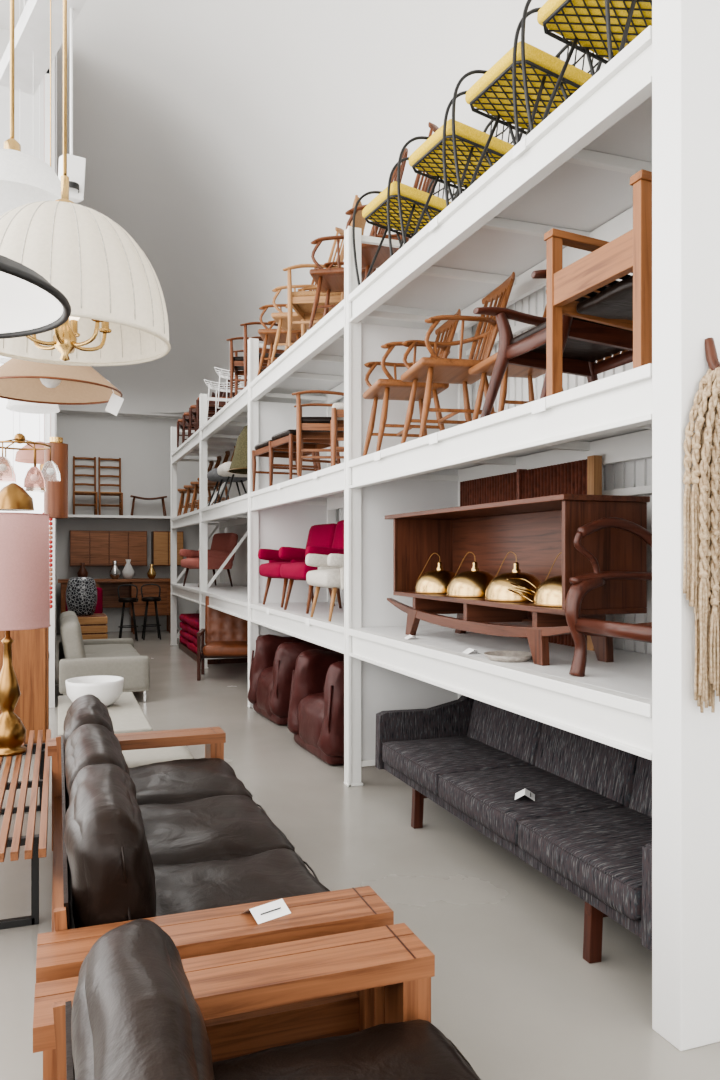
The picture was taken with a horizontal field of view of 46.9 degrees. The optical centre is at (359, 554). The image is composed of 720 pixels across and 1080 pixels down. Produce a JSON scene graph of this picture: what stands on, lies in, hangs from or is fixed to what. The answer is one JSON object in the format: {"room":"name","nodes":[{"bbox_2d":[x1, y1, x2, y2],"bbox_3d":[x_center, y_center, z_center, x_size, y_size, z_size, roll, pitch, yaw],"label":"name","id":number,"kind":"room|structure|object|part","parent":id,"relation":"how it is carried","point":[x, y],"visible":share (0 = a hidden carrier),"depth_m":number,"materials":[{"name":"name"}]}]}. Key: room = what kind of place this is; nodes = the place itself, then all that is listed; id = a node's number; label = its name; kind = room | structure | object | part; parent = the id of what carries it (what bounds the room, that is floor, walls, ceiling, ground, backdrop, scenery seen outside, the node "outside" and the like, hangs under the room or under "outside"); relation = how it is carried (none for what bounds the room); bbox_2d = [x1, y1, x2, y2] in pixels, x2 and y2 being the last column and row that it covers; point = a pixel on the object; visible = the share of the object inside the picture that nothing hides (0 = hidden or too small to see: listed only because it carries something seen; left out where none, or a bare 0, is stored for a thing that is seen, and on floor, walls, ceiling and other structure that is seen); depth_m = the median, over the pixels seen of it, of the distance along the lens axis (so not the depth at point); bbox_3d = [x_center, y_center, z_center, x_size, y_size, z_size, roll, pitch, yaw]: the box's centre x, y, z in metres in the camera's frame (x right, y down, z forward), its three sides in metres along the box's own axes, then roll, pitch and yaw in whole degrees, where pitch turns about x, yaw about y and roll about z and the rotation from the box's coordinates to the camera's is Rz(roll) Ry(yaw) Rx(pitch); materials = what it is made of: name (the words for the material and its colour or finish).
{"room":"furniture store","nodes":[
{"label":"furniture store","id":0,"kind":"room"},
{"bbox_2d":[0,28,54,707],"bbox_3d":[-4.284,-1.850,8.072,2.470,6.800,0.100,0,0,-20],"label":"wall","id":1,"kind":"structure","parent":0,"point":[4,34],"depth_m":8.44,"materials":[{"name":"paint"}]},
{"bbox_2d":[0,60,49,657],"bbox_3d":[-4.261,-1.950,8.080,2.320,6.000,0.050,0,0,-20],"label":"window","id":2,"kind":"structure","parent":1,"relation":"in","point":[47,75],"depth_m":8.45,"materials":[{"name":"white paint"}]},
{"bbox_2d":[55,169,55,671],"bbox_3d":[-3.668,-1.850,6.380,2.470,6.800,20.500,0,0,-20],"label":"wall","id":3,"kind":"structure","parent":0,"point":[55,169],"depth_m":11.02,"materials":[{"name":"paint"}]},
{"bbox_2d":[56,407,198,632],"bbox_3d":[-4.665,-1.850,16.792,2.980,6.800,0.450,0,0,-20],"label":"wall","id":4,"kind":"structure","parent":0,"point":[142,440],"depth_m":16.88,"materials":[{"name":"paint"}]},
{"bbox_2d":[68,515,170,519],"bbox_3d":[-4.566,-0.755,16.668,2.880,0.050,0.550,0,0,-20],"label":"ledge shelf","id":5,"kind":"object","parent":4,"relation":"attached to","point":[69,516],"visible":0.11,"depth_m":16.39,"materials":[{"name":"white paint"}]},
{"bbox_2d":[73,456,97,514],"bbox_3d":[-5.421,-1.371,16.356,0.456,1.182,0.487,0,0,-20],"label":"chair","id":6,"kind":"object","parent":5,"relation":"on","point":[94,492],"visible":0.98,"depth_m":16.49,"materials":[{"name":"wood"}]},
{"bbox_2d":[98,457,122,514],"bbox_3d":[-4.970,-1.371,16.520,0.456,1.182,0.487,0,0,-20],"label":"chair","id":7,"kind":"object","parent":5,"relation":"on","point":[120,494],"visible":0.97,"depth_m":16.64,"materials":[{"name":"wood"}]},
{"bbox_2d":[130,495,166,515],"bbox_3d":[-4.273,-0.988,16.770,0.707,0.421,0.320,0,0,-20],"label":"bench","id":8,"kind":"object","parent":5,"relation":"on","point":[131,496],"visible":0.96,"depth_m":16.71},
{"bbox_2d":[70,530,182,565],"bbox_3d":[-4.683,-0.130,16.695,2.180,0.700,0.420,0,0,-20],"label":"upper cabinet","id":9,"kind":"object","parent":4,"relation":"attached to","point":[91,548],"visible":0.88,"depth_m":16.45,"materials":[{"name":"wood"}]},
{"bbox_2d":[0,0,589,413],"bbox_3d":[-2.268,-4.110,6.890,5.450,2.480,20.700,0,0,-20],"label":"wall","id":10,"kind":"structure","parent":0,"point":[226,138],"depth_m":8.92,"materials":[{"name":"paint"}]},
{"bbox_2d":[0,483,33,510],"bbox_3d":[-2.315,-2.775,5.542,0.260,4.950,0.260,0,0,-20],"label":"pendant light","id":11,"kind":"object","parent":10,"relation":"hanging from","point":[13,497],"visible":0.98,"depth_m":5.46,"materials":[{"name":"gold metal"}]},
{"bbox_2d":[15,85,44,463],"bbox_3d":[-2.233,-2.950,5.785,0.320,4.600,0.320,0,0,-20],"label":"pendant lamp","id":12,"kind":"object","parent":10,"relation":"hanging from","point":[23,456],"visible":0.53,"depth_m":5.68,"materials":[{"name":"white paint"}]},
{"bbox_2d":[0,0,60,215],"bbox_3d":[-1.296,-3.280,3.093,0.400,3.940,0.400,0,0,-20],"label":"dome pendant lamp","id":13,"kind":"object","parent":10,"relation":"hanging from","point":[25,178],"visible":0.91,"depth_m":3.08,"materials":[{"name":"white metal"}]},
{"bbox_2d":[0,433,60,491],"bbox_3d":[-1.898,-2.810,4.630,0.430,4.880,0.387,0,0,-20],"label":"chandelier","id":14,"kind":"object","parent":10,"relation":"hanging from","point":[35,479],"visible":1,"depth_m":4.57,"materials":[{"name":"glass"}]},
{"bbox_2d":[6,400,59,413],"bbox_3d":[-1.686,-3.000,4.282,0.260,4.500,0.260,0,0,-20],"label":"pendant lamp","id":15,"kind":"object","parent":10,"relation":"hanging from","point":[17,406],"visible":0.22,"depth_m":4.36,"materials":[{"name":"white paint"}]},
{"bbox_2d":[0,255,70,338],"bbox_3d":[-0.883,-2.871,1.594,0.622,4.758,0.622,0,0,-20],"label":"pendant light","id":16,"kind":"object","parent":10,"relation":"hanging from","point":[29,304],"visible":1,"depth_m":1.73,"materials":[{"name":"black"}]},
{"bbox_2d":[0,0,85,94],"bbox_3d":[-1.458,-3.925,3.976,0.603,2.650,1.618,0,0,-20],"label":"beam","id":17,"kind":"structure","parent":10,"relation":"attached to","point":[32,30],"depth_m":4.21,"materials":[{"name":"paint"}]},
{"bbox_2d":[42,513,52,607],"bbox_3d":[-2.308,-2.425,6.130,0.073,5.650,0.024,0,0,-20],"label":"bead strand","id":18,"kind":"object","parent":10,"relation":"hanging from","point":[50,519],"visible":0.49,"depth_m":6.13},
{"bbox_2d":[44,437,67,518],"bbox_3d":[-1.891,-2.740,5.165,0.144,5.020,0.144,0,0,-20],"label":"pendant light","id":19,"kind":"object","parent":10,"relation":"hanging from","point":[56,493],"visible":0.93,"depth_m":5.11,"materials":[{"name":"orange metal"}]},
{"bbox_2d":[0,0,122,404],"bbox_3d":[-1.362,-2.983,3.655,0.610,4.534,0.610,0,0,-20],"label":"pendant lamp","id":20,"kind":"object","parent":10,"relation":"hanging from","point":[20,380],"visible":0.67,"depth_m":3.74,"materials":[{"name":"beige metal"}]},
{"bbox_2d":[105,380,123,415],"bbox_3d":[-1.150,-0.731,3.644,0.222,0.231,0.016,0,0,-22],"label":"price tag","id":21,"kind":"object","parent":20,"relation":"hanging from","point":[115,402],"visible":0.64,"depth_m":3.67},
{"bbox_2d":[58,8,85,202],"bbox_3d":[-1.371,-2.147,3.945,0.100,0.925,0.168,0,0,-31],"label":"track spotlight","id":22,"kind":"object","parent":10,"relation":"hanging from","point":[76,165],"visible":0.76,"depth_m":3.92,"materials":[{"name":"white paint"}]},
{"bbox_2d":[0,0,170,365],"bbox_3d":[-0.898,-2.920,2.525,0.627,4.660,0.627,0,0,5],"label":"dome pendant light","id":23,"kind":"object","parent":10,"relation":"hanging from","point":[114,294],"visible":0.91,"depth_m":2.36,"materials":[{"name":"beige fabric"}]},
{"bbox_2d":[0,630,719,1079],"bbox_3d":[-2.268,1.600,6.890,5.450,0.100,20.700,0,0,-20],"label":"floor","id":24,"kind":"structure","parent":0,"point":[513,988],"depth_m":3.62,"materials":[{"name":"concrete"}]},
{"bbox_2d":[0,627,48,754],"bbox_3d":[-2.841,1.020,6.535,0.730,1.060,0.475,0,0,-20],"label":"base cabinet","id":25,"kind":"object","parent":24,"relation":"on","point":[30,648],"visible":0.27,"depth_m":6.40,"materials":[{"name":"brown wood"}]},
{"bbox_2d":[0,729,50,928],"bbox_3d":[-1.879,1.340,4.195,0.578,0.420,2.330,0,0,-20],"label":"slatted bench","id":26,"kind":"object","parent":24,"relation":"on","point":[35,845],"visible":0.83,"depth_m":3.69,"materials":[{"name":"brown wood"}]},
{"bbox_2d":[0,512,50,756],"bbox_3d":[-2.015,0.448,4.747,0.466,1.364,0.466,0,0,-20],"label":"brass table lamp","id":27,"kind":"object","parent":26,"relation":"on","point":[24,537],"visible":1,"depth_m":4.63,"materials":[{"name":"fabric"}]},
{"bbox_2d":[65,587,102,613],"bbox_3d":[-4.602,1.051,13.873,0.600,1.002,0.620,0,0,-20],"label":"chair","id":28,"kind":"object","parent":24,"relation":"on","point":[99,606],"visible":0.16,"depth_m":14.12,"materials":[{"name":"red fabric"}]},
{"bbox_2d":[77,613,107,639],"bbox_3d":[-3.680,1.177,11.165,0.520,0.745,0.500,0,0,-20],"label":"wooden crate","id":29,"kind":"object","parent":24,"relation":"on","point":[94,626],"visible":0.28,"depth_m":10.96,"materials":[{"name":"wood"}]},
{"bbox_2d":[66,577,96,615],"bbox_3d":[-3.737,0.549,11.144,0.400,0.510,0.400,0,0,-20],"label":"vase","id":30,"kind":"object","parent":29,"relation":"on","point":[81,592],"visible":0.91,"depth_m":10.99,"materials":[{"name":"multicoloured ceramic"}]},
{"bbox_2d":[59,611,149,701],"bbox_3d":[-2.979,1.115,9.531,0.900,0.870,2.070,0,0,-20],"label":"lounge sofa","id":31,"kind":"object","parent":24,"relation":"on","point":[78,657],"visible":0.94,"depth_m":8.63,"materials":[{"name":"fabric"}]},
{"bbox_2d":[58,692,151,736],"bbox_3d":[-1.958,1.360,6.258,0.600,0.380,1.600,0,0,-20],"label":"coffee table","id":32,"kind":"object","parent":24,"relation":"on","point":[127,716],"visible":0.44,"depth_m":6.09,"materials":[{"name":"white"}]},
{"bbox_2d":[66,675,123,706],"bbox_3d":[-2.055,1.067,6.435,0.430,0.205,0.430,0,0,-20],"label":"bowl planter","id":33,"kind":"object","parent":32,"relation":"on","point":[107,689],"visible":0.69,"depth_m":6.30,"materials":[{"name":"ceramic"}]},
{"bbox_2d":[58,578,170,633],"bbox_3d":[-4.781,1.010,16.351,2.200,1.080,0.600,0,0,-20],"label":"table","id":34,"kind":"object","parent":24,"relation":"on","point":[109,587],"visible":0.47,"depth_m":16.38,"materials":[{"name":"wood"}]},
{"bbox_2d":[77,563,87,576],"bbox_3d":[-5.357,0.310,16.035,0.200,0.320,0.200,0,0,-20],"label":"decorative vase","id":35,"kind":"object","parent":34,"relation":"on","point":[82,572],"visible":0.71,"depth_m":15.98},
{"bbox_2d":[109,561,120,578],"bbox_3d":[-4.793,0.294,16.240,0.220,0.352,0.220,0,0,-20],"label":"decorative vase","id":36,"kind":"object","parent":34,"relation":"on","point":[114,573],"visible":0.9,"depth_m":16.18,"materials":[{"name":"silver metal"}]},
{"bbox_2d":[122,559,134,578],"bbox_3d":[-4.559,0.278,16.325,0.240,0.384,0.240,0,0,-20],"label":"decorative vase","id":37,"kind":"object","parent":34,"relation":"on","point":[127,572],"visible":1,"depth_m":16.26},
{"bbox_2d":[147,564,155,578],"bbox_3d":[-4.136,0.326,16.479,0.180,0.288,0.180,0,0,-20],"label":"decorative vase","id":38,"kind":"object","parent":34,"relation":"on","point":[151,573],"visible":1,"depth_m":16.43,"materials":[{"name":"gold metal"}]},
{"bbox_2d":[117,584,137,640],"bbox_3d":[-4.210,1.044,15.076,0.363,1.015,0.373,0,0,-20],"label":"bar stool","id":39,"kind":"object","parent":24,"relation":"on","point":[127,599],"visible":0.98,"depth_m":15.00,"materials":[{"name":"black leather"}]},
{"bbox_2d":[141,584,160,639],"bbox_3d":[-3.850,1.044,15.313,0.363,1.015,0.373,0,0,-20],"label":"bar stool","id":40,"kind":"object","parent":24,"relation":"on","point":[145,599],"visible":1,"depth_m":15.23,"materials":[{"name":"black leather"}]},
{"bbox_2d":[123,746,193,763],"bbox_3d":[-1.383,1.373,5.115,0.670,0.355,0.570,0,0,-20],"label":"coffee table","id":41,"kind":"object","parent":24,"relation":"on","point":[151,755],"visible":0.15,"depth_m":5.01,"materials":[{"name":"beige fabric"}]},
{"bbox_2d":[179,612,247,663],"bbox_3d":[-2.305,1.246,12.888,0.734,0.608,2.225,0,0,-20],"label":"blankets","id":42,"kind":"object","parent":24,"relation":"on","point":[189,623],"visible":0.27,"depth_m":12.59,"materials":[{"name":"fabric"}]},
{"bbox_2d":[36,696,393,1057],"bbox_3d":[-0.798,1.127,3.426,0.943,0.847,2.675,0,0,-20],"label":"leather sofa","id":43,"kind":"object","parent":24,"relation":"on","point":[179,846],"visible":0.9,"depth_m":2.54,"materials":[{"name":"leather"}]},
{"bbox_2d":[242,899,290,923],"bbox_3d":[-0.263,0.986,2.315,0.110,0.026,0.090,0,0,-40],"label":"price tag","id":44,"kind":"object","parent":43,"relation":"on","point":[278,908],"visible":1,"depth_m":2.30,"materials":[{"name":"white paper"}]},
{"bbox_2d":[197,595,247,680],"bbox_3d":[-1.671,1.031,10.606,0.755,1.038,0.727,0,0,-6],"label":"leather chair","id":45,"kind":"object","parent":24,"relation":"on","point":[224,635],"visible":0.56,"depth_m":10.76,"materials":[{"name":"leather"}]},
{"bbox_2d":[33,923,479,1079],"bbox_3d":[0.023,1.146,1.169,0.943,0.807,1.980,0,0,-20],"label":"leather sofa","id":46,"kind":"object","parent":24,"relation":"on","point":[132,1006],"visible":1,"depth_m":1.79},
{"bbox_2d":[248,632,343,724],"bbox_3d":[-0.538,1.131,8.017,0.914,0.907,0.997,0,0,-23],"label":"lounge chair","id":47,"kind":"object","parent":24,"relation":"on","point":[273,655],"visible":0.34,"depth_m":7.65,"materials":[{"name":"leather"}]},
{"bbox_2d":[289,651,343,764],"bbox_3d":[-0.022,1.140,6.589,0.893,0.907,0.985,0,0,-23],"label":"lounge chair","id":48,"kind":"object","parent":24,"relation":"on","point":[316,700],"visible":0.36,"depth_m":6.36,"materials":[{"name":"leather"}]},
{"bbox_2d":[170,26,651,786],"bbox_3d":[-0.720,-0.325,8.666,0.935,3.750,12.310,0,0,-20],"label":"shelving","id":49,"kind":"object","parent":24,"relation":"on","point":[573,173],"depth_m":4.79,"materials":[{"name":"metal"}]},
{"bbox_2d":[177,461,213,515],"bbox_3d":[-2.725,-1.097,13.788,0.585,0.938,0.505,0,0,-9],"label":"spindle chair","id":50,"kind":"object","parent":49,"relation":"on","point":[182,491],"visible":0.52,"depth_m":13.59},
{"bbox_2d":[177,392,215,447],"bbox_3d":[-2.675,-2.196,13.705,0.607,0.915,0.564,0,0,-3],"label":"dining chair","id":51,"kind":"object","parent":49,"relation":"on","point":[180,421],"visible":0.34,"depth_m":13.45,"materials":[{"name":"wood"}]},
{"bbox_2d":[183,456,221,513],"bbox_3d":[-2.486,-1.097,13.130,0.585,0.938,0.505,0,0,-9],"label":"spindle chair","id":52,"kind":"object","parent":49,"relation":"on","point":[189,488],"visible":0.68,"depth_m":12.96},
{"bbox_2d":[183,384,223,441],"bbox_3d":[-2.445,-2.196,13.075,0.607,0.915,0.564,0,0,-3],"label":"dining chair","id":53,"kind":"object","parent":49,"relation":"on","point":[186,414],"visible":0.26,"depth_m":12.84,"materials":[{"name":"wood"}]},
{"bbox_2d":[179,533,237,586],"bbox_3d":[-2.362,0.072,12.982,0.717,0.840,0.750,0,0,-37],"label":"armchair","id":54,"kind":"object","parent":49,"relation":"on","point":[222,545],"visible":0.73,"depth_m":12.88,"materials":[{"name":"fabric"}]},
{"bbox_2d":[189,376,229,435],"bbox_3d":[-2.216,-2.196,12.446,0.607,0.915,0.564,0,0,-3],"label":"dining chair","id":55,"kind":"object","parent":49,"relation":"on","point":[192,410],"visible":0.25,"depth_m":12.21,"materials":[{"name":"wood"}]},
{"bbox_2d":[190,451,229,511],"bbox_3d":[-2.247,-1.097,12.473,0.585,0.938,0.505,0,0,-9],"label":"spindle chair","id":56,"kind":"object","parent":49,"relation":"on","point":[195,485],"visible":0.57,"depth_m":12.29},
{"bbox_2d":[197,446,234,509],"bbox_3d":[-2.024,-1.097,11.862,0.585,0.938,0.505,0,0,-9],"label":"spindle chair","id":57,"kind":"object","parent":49,"relation":"on","point":[208,481],"visible":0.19,"depth_m":11.69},
{"bbox_2d":[196,376,240,429],"bbox_3d":[-1.987,-2.196,11.816,0.607,0.915,0.564,0,0,-3],"label":"dining chair","id":58,"kind":"object","parent":49,"relation":"on","point":[212,404],"visible":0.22,"depth_m":11.58,"materials":[{"name":"wood"}]},
{"bbox_2d":[204,370,247,417],"bbox_3d":[-1.652,-2.198,10.782,0.650,0.911,0.550,0,0,3],"label":"lounge chair","id":59,"kind":"object","parent":49,"relation":"on","point":[209,386],"visible":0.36,"depth_m":10.63,"materials":[{"name":"white paint"}]},
{"bbox_2d":[207,468,247,505],"bbox_3d":[-1.683,-1.031,10.934,0.604,0.809,0.547,0,0,-20],"label":"shell chair","id":60,"kind":"object","parent":49,"relation":"on","point":[212,475],"visible":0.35,"depth_m":10.76,"materials":[{"name":"grey plastic"}]},
{"bbox_2d":[214,367,247,407],"bbox_3d":[-1.399,-2.198,10.086,0.650,0.911,0.550,0,0,3],"label":"lounge chair","id":61,"kind":"object","parent":49,"relation":"on","point":[219,372],"visible":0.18,"depth_m":9.94,"materials":[{"name":"white paint"}]},
{"bbox_2d":[217,462,247,502],"bbox_3d":[-1.426,-1.031,10.229,0.604,0.809,0.547,0,0,-20],"label":"shell chair","id":62,"kind":"object","parent":49,"relation":"on","point":[222,470],"visible":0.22,"depth_m":10.05,"materials":[{"name":"white plastic"}]},
{"bbox_2d":[227,425,247,473],"bbox_3d":[-1.120,-1.062,9.276,0.720,0.865,0.720,0,0,-20],"label":"chair","id":63,"kind":"object","parent":49,"relation":"on","point":[239,464],"visible":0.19,"depth_m":9.07,"materials":[{"name":"green fabric"}]},
{"bbox_2d":[226,337,266,397],"bbox_3d":[-1.167,-2.163,9.459,0.646,0.849,0.634,0,0,-3],"label":"dining chair","id":64,"kind":"object","parent":49,"relation":"on","point":[237,362],"visible":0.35,"depth_m":9.20,"materials":[{"name":"brown wood"}]},
{"bbox_2d":[240,322,291,386],"bbox_3d":[-0.931,-2.206,8.865,0.643,0.935,0.634,0,0,-3],"label":"dining chair","id":65,"kind":"object","parent":49,"relation":"on","point":[279,353],"visible":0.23,"depth_m":8.58,"materials":[{"name":"brown wood"}]},
{"bbox_2d":[252,440,317,491],"bbox_3d":[-0.706,-0.917,8.208,0.582,0.577,0.564,0,0,-26],"label":"upholstered stool","id":66,"kind":"object","parent":49,"relation":"on","point":[262,449],"visible":0.33,"depth_m":8.26,"materials":[{"name":"wood"}]},
{"bbox_2d":[257,268,318,375],"bbox_3d":[-0.673,-2.277,8.258,0.628,1.079,0.607,0,0,3],"label":"armchair","id":67,"kind":"object","parent":49,"relation":"on","point":[268,335],"visible":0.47,"depth_m":8.07,"materials":[{"name":"wood"}]},
{"bbox_2d":[258,523,336,607],"bbox_3d":[-0.582,0.093,8.091,0.681,0.798,0.712,0,0,-26],"label":"upholstered armchair","id":68,"kind":"object","parent":49,"relation":"on","point":[321,535],"visible":0.3,"depth_m":8.09,"materials":[{"name":"fabric"}]},
{"bbox_2d":[269,429,340,485],"bbox_3d":[-0.466,-0.917,7.550,0.582,0.577,0.564,0,0,-26],"label":"upholstered stool","id":69,"kind":"object","parent":49,"relation":"on","point":[286,439],"visible":0.56,"depth_m":7.43,"materials":[{"name":"wood"}]},
{"bbox_2d":[270,227,343,362],"bbox_3d":[-0.448,-2.347,7.683,0.672,1.219,0.607,0,0,9],"label":"armchair","id":70,"kind":"object","parent":49,"relation":"on","point":[281,318],"visible":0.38,"depth_m":7.51,"materials":[{"name":"wood"}]},
{"bbox_2d":[278,520,343,613],"bbox_3d":[-0.291,0.085,7.292,0.696,0.815,0.728,0,0,-26],"label":"upholstered armchair","id":71,"kind":"object","parent":49,"relation":"on","point":[297,569],"visible":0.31,"depth_m":7.34,"materials":[{"name":"fabric"}]},
{"bbox_2d":[292,390,343,476],"bbox_3d":[-0.228,-1.073,6.821,0.647,0.889,0.634,0,0,-3],"label":"dining chair","id":72,"kind":"object","parent":49,"relation":"on","point":[306,427],"visible":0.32,"depth_m":6.58,"materials":[{"name":"wood"}]},
{"bbox_2d":[283,195,365,346],"bbox_3d":[-0.286,-2.360,7.135,0.639,1.243,0.634,0,0,9],"label":"armchair","id":73,"kind":"object","parent":49,"relation":"on","point":[301,301],"visible":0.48,"depth_m":6.92,"materials":[{"name":"wood"}]},
{"bbox_2d":[305,553,343,621],"bbox_3d":[-0.060,0.131,6.417,0.617,0.723,0.645,0,0,-20],"label":"lounge chair","id":74,"kind":"object","parent":49,"relation":"on","point":[330,572],"visible":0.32,"depth_m":6.14,"materials":[{"name":"fabric"}]},
{"bbox_2d":[330,403,343,465],"bbox_3d":[0.084,-1.120,6.207,0.603,0.984,0.564,0,0,-3],"label":"chair","id":75,"kind":"object","parent":49,"relation":"on","point":[337,410],"visible":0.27,"depth_m":5.94,"materials":[{"name":"wood"}]},
{"bbox_2d":[309,148,407,328],"bbox_3d":[0.006,-2.455,6.531,0.746,1.435,0.607,0,0,9],"label":"armchair","id":76,"kind":"object","parent":49,"relation":"on","point":[328,279],"visible":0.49,"depth_m":6.38,"materials":[{"name":"wood"}]},
{"bbox_2d":[345,122,438,282],"bbox_3d":[0.265,-2.357,5.952,0.678,1.239,0.607,0,0,14],"label":"armchair","id":77,"kind":"object","parent":49,"relation":"on","point":[368,251],"visible":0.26,"depth_m":5.84,"materials":[{"name":"wood"}]},
{"bbox_2d":[352,157,457,285],"bbox_3d":[0.318,-2.143,5.352,0.574,0.843,0.537,0,0,-25],"label":"dining chair","id":78,"kind":"object","parent":49,"relation":"on","point":[383,209],"visible":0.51,"depth_m":5.26,"materials":[{"name":"yellow fabric"}]},
{"bbox_2d":[266,137,545,624],"bbox_3d":[-0.066,-0.595,5.510,0.003,2.280,4.700,0,0,-20],"label":"labels","id":79,"kind":"object","parent":49,"relation":"attached to","point":[538,406],"visible":1,"depth_m":3.53,"materials":[{"name":"paper"}]},
{"bbox_2d":[363,309,460,455],"bbox_3d":[0.342,-1.097,5.362,0.585,0.939,0.607,0,0,-11],"label":"armchair","id":80,"kind":"object","parent":49,"relation":"on","point":[391,388],"visible":0.78,"depth_m":5.21,"materials":[{"name":"wood"}]},
{"bbox_2d":[415,553,456,593],"bbox_3d":[0.483,0.108,5.018,0.305,0.242,0.305,0,0,-3],"label":"dome pendant light","id":81,"kind":"object","parent":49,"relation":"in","point":[436,581],"visible":0.86,"depth_m":4.91,"materials":[{"name":"metal"}]},
{"bbox_2d":[401,272,514,443],"bbox_3d":[0.572,-1.117,4.806,0.598,0.979,0.607,0,0,-11],"label":"armchair","id":82,"kind":"object","parent":49,"relation":"on","point":[434,369],"visible":0.9,"depth_m":4.80,"materials":[{"name":"wood"}]},
{"bbox_2d":[397,91,522,244],"bbox_3d":[0.581,-2.143,4.628,0.574,0.843,0.537,0,0,-25],"label":"dining chair","id":83,"kind":"object","parent":49,"relation":"on","point":[435,156],"visible":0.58,"depth_m":4.54,"materials":[{"name":"yellow fabric"}]},
{"bbox_2d":[446,552,494,597],"bbox_3d":[0.637,0.106,4.595,0.315,0.246,0.315,0,0,4],"label":"dome pendant light","id":84,"kind":"object","parent":49,"relation":"in","point":[473,583],"visible":0.82,"depth_m":4.48,"materials":[{"name":"metal"}]},
{"bbox_2d":[463,648,480,653],"bbox_3d":[0.557,0.478,4.140,0.072,0.021,0.088,0,0,-10],"label":"price tag","id":85,"kind":"object","parent":49,"relation":"on","point":[467,651],"visible":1,"depth_m":4.14,"materials":[{"name":"white paper"}]},
{"bbox_2d":[469,306,545,420],"bbox_3d":[0.909,-1.086,4.464,0.549,0.917,0.454,0,0,-14],"label":"spindle chair","id":86,"kind":"object","parent":49,"relation":"on","point":[485,367],"visible":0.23,"depth_m":4.52,"materials":[{"name":"wood"}]},
{"bbox_2d":[484,651,531,662],"bbox_3d":[0.698,0.475,3.872,0.240,0.030,0.240,0,0,-20],"label":"ashtray","id":87,"kind":"object","parent":49,"relation":"on","point":[498,656],"visible":0.94,"depth_m":3.84,"materials":[{"name":"ceramic"}]},
{"bbox_2d":[485,552,541,601],"bbox_3d":[0.787,0.106,4.181,0.316,0.246,0.316,0,0,22],"label":"dome pendant light","id":88,"kind":"object","parent":49,"relation":"in","point":[496,591],"visible":0.83,"depth_m":4.08,"materials":[{"name":"metal"}]},
{"bbox_3d":[0.723,0.117,4.445,0.440,0.745,2.180,0,0,-20],"label":"open wood bookshelf","id":89,"kind":"part","parent":49,"relation":"part of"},
{"bbox_2d":[507,577,536,602],"bbox_3d":[0.769,0.166,3.919,0.142,0.121,0.146,0,0,-20],"label":"cord","id":90,"kind":"object","parent":49,"relation":"on","point":[512,584],"visible":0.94,"depth_m":3.93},
{"bbox_2d":[452,7,603,194],"bbox_3d":[0.820,-2.143,3.971,0.574,0.843,0.537,0,0,-25],"label":"dining chair","id":91,"kind":"object","parent":49,"relation":"on","point":[499,92],"visible":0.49,"depth_m":3.88,"materials":[{"name":"yellow fabric"}]},
{"bbox_2d":[460,455,601,650],"bbox_3d":[0.950,-0.010,4.986,0.055,1.000,1.560,0,0,-20],"label":"cabinet","id":92,"kind":"object","parent":49,"relation":"on","point":[580,476],"visible":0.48,"depth_m":4.73,"materials":[{"name":"wood"}]},
{"bbox_2d":[533,552,561,607],"bbox_3d":[0.941,0.108,3.759,0.305,0.242,0.305,0,0,26],"label":"dome pendant light","id":93,"kind":"object","parent":49,"relation":"in","point":[548,593],"visible":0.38,"depth_m":3.68,"materials":[{"name":"metal"}]},
{"bbox_2d":[473,269,632,417],"bbox_3d":[1.018,-0.984,3.860,0.799,0.718,0.659,0,0,-18],"label":"armchair","id":94,"kind":"object","parent":49,"relation":"on","point":[585,342],"visible":0.44,"depth_m":3.98,"materials":[{"name":"wood"}]},
{"bbox_2d":[521,0,651,131],"bbox_3d":[1.043,-2.143,3.360,0.574,0.843,0.537,0,0,-25],"label":"dining chair","id":95,"kind":"object","parent":49,"relation":"on","point":[604,28],"visible":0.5,"depth_m":3.41,"materials":[{"name":"yellow fabric"}]},
{"bbox_2d":[544,169,651,396],"bbox_3d":[1.162,-0.970,3.211,0.662,0.680,0.605,0,0,-20],"label":"armchair","id":96,"kind":"object","parent":49,"relation":"on","point":[579,290],"visible":0.55,"depth_m":3.15,"materials":[{"name":"brown wood"}]},
{"bbox_2d":[565,517,651,676],"bbox_3d":[1.240,0.147,3.197,0.661,0.700,0.660,0,0,-20],"label":"armchair","id":97,"kind":"object","parent":49,"relation":"on","point":[579,627],"visible":0.33,"depth_m":3.35,"materials":[{"name":"wood"}]},
{"bbox_2d":[375,695,651,962],"bbox_3d":[0.896,1.160,4.077,0.806,0.786,2.570,0,0,-20],"label":"sofa","id":98,"kind":"object","parent":24,"relation":"on","point":[587,828],"visible":0.7,"depth_m":3.88,"materials":[{"name":"fabric"}]},
{"bbox_2d":[515,788,534,800],"bbox_3d":[0.759,1.102,3.820,0.090,0.026,0.110,0,0,13],"label":"price tag","id":99,"kind":"object","parent":98,"relation":"on","point":[525,791],"visible":1,"depth_m":3.82,"materials":[{"name":"white paper"}]},
{"bbox_2d":[652,0,719,1050],"bbox_3d":[1.459,-1.850,2.827,1.025,6.800,0.135,0,0,-20],"label":"pillar","id":100,"kind":"structure","parent":24,"relation":"on","point":[685,33],"depth_m":2.62,"materials":[{"name":"paint"}]},
{"bbox_2d":[683,337,719,712],"bbox_3d":[1.187,-0.095,2.620,0.399,1.177,0.085,0,0,-20],"label":"macrame wall hanging","id":101,"kind":"object","parent":100,"relation":"hanging from","point":[701,508],"depth_m":2.56,"materials":[{"name":"fabric"}]},
{"bbox_2d":[207,51,607,582],"bbox_3d":[0.245,-1.850,7.805,0.100,6.800,20.700,0,0,-20],"label":"wall","id":102,"kind":"structure","parent":0,"point":[210,528],"depth_m":13.71,"materials":[{"name":"paint"}]},
{"bbox_2d":[226,286,651,654],"bbox_3d":[-0.231,-0.100,8.871,0.062,3.298,12.367,0,0,-20],"label":"wall","id":103,"kind":"structure","parent":0,"point":[634,473],"depth_m":5.08,"materials":[{"name":"paint"}]}
]}

